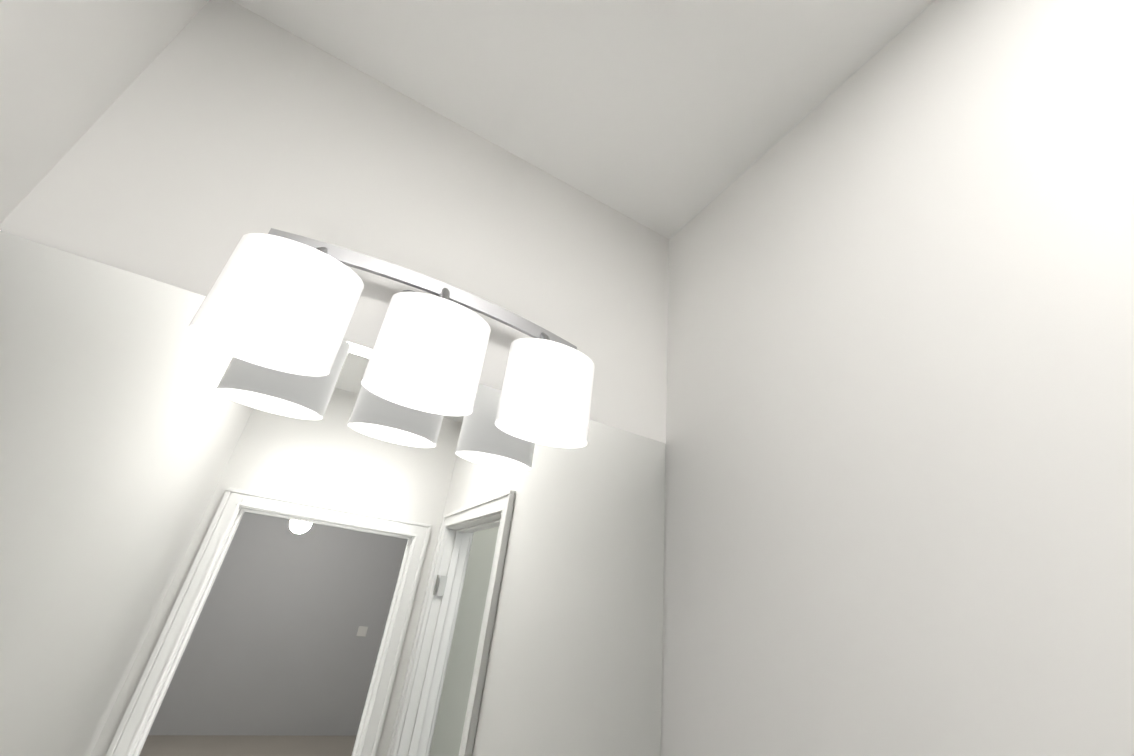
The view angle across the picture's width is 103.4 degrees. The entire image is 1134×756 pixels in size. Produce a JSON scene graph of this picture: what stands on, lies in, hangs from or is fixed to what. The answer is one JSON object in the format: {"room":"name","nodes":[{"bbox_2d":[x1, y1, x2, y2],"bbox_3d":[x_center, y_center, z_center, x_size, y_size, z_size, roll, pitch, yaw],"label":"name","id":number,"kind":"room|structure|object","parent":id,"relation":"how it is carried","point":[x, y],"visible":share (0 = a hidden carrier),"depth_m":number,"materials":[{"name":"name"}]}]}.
{"room":"bathroom","nodes":[
{"label":"bathroom","id":0,"kind":"room"},
{"bbox_2d":[0,0,1133,755],"bbox_3d":[0.099,0.315,-0.374,1.255,2.740,2.190,20,-29,-23],"label":"wall","id":1,"kind":"structure","parent":0,"point":[856,348],"depth_m":0.64,"materials":[{"name":"paint"}]},
{"bbox_2d":[0,228,665,755],"bbox_3d":[-0.316,0.475,0.514,1.069,1.127,0.008,20,-29,-23],"label":"mirror","id":2,"kind":"object","parent":1,"relation":"attached to","point":[206,550],"visible":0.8,"depth_m":0.59,"materials":[{"name":"clear glass"}]},
{"bbox_2d":[187,228,594,447],"bbox_3d":[-0.210,-0.069,0.714,0.546,0.247,0.164,20,-29,-23],"label":"sconce","id":3,"kind":"object","parent":1,"relation":"attached to","point":[280,300],"visible":1,"depth_m":0.62,"materials":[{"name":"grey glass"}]},
{"bbox_2d":[232,0,934,238],"bbox_3d":[0.329,-0.926,0.259,1.135,0.080,2.010,20,-29,-23],"label":"ceiling","id":4,"kind":"structure","parent":0,"point":[668,119],"depth_m":0.88,"materials":[{"name":"paint"}]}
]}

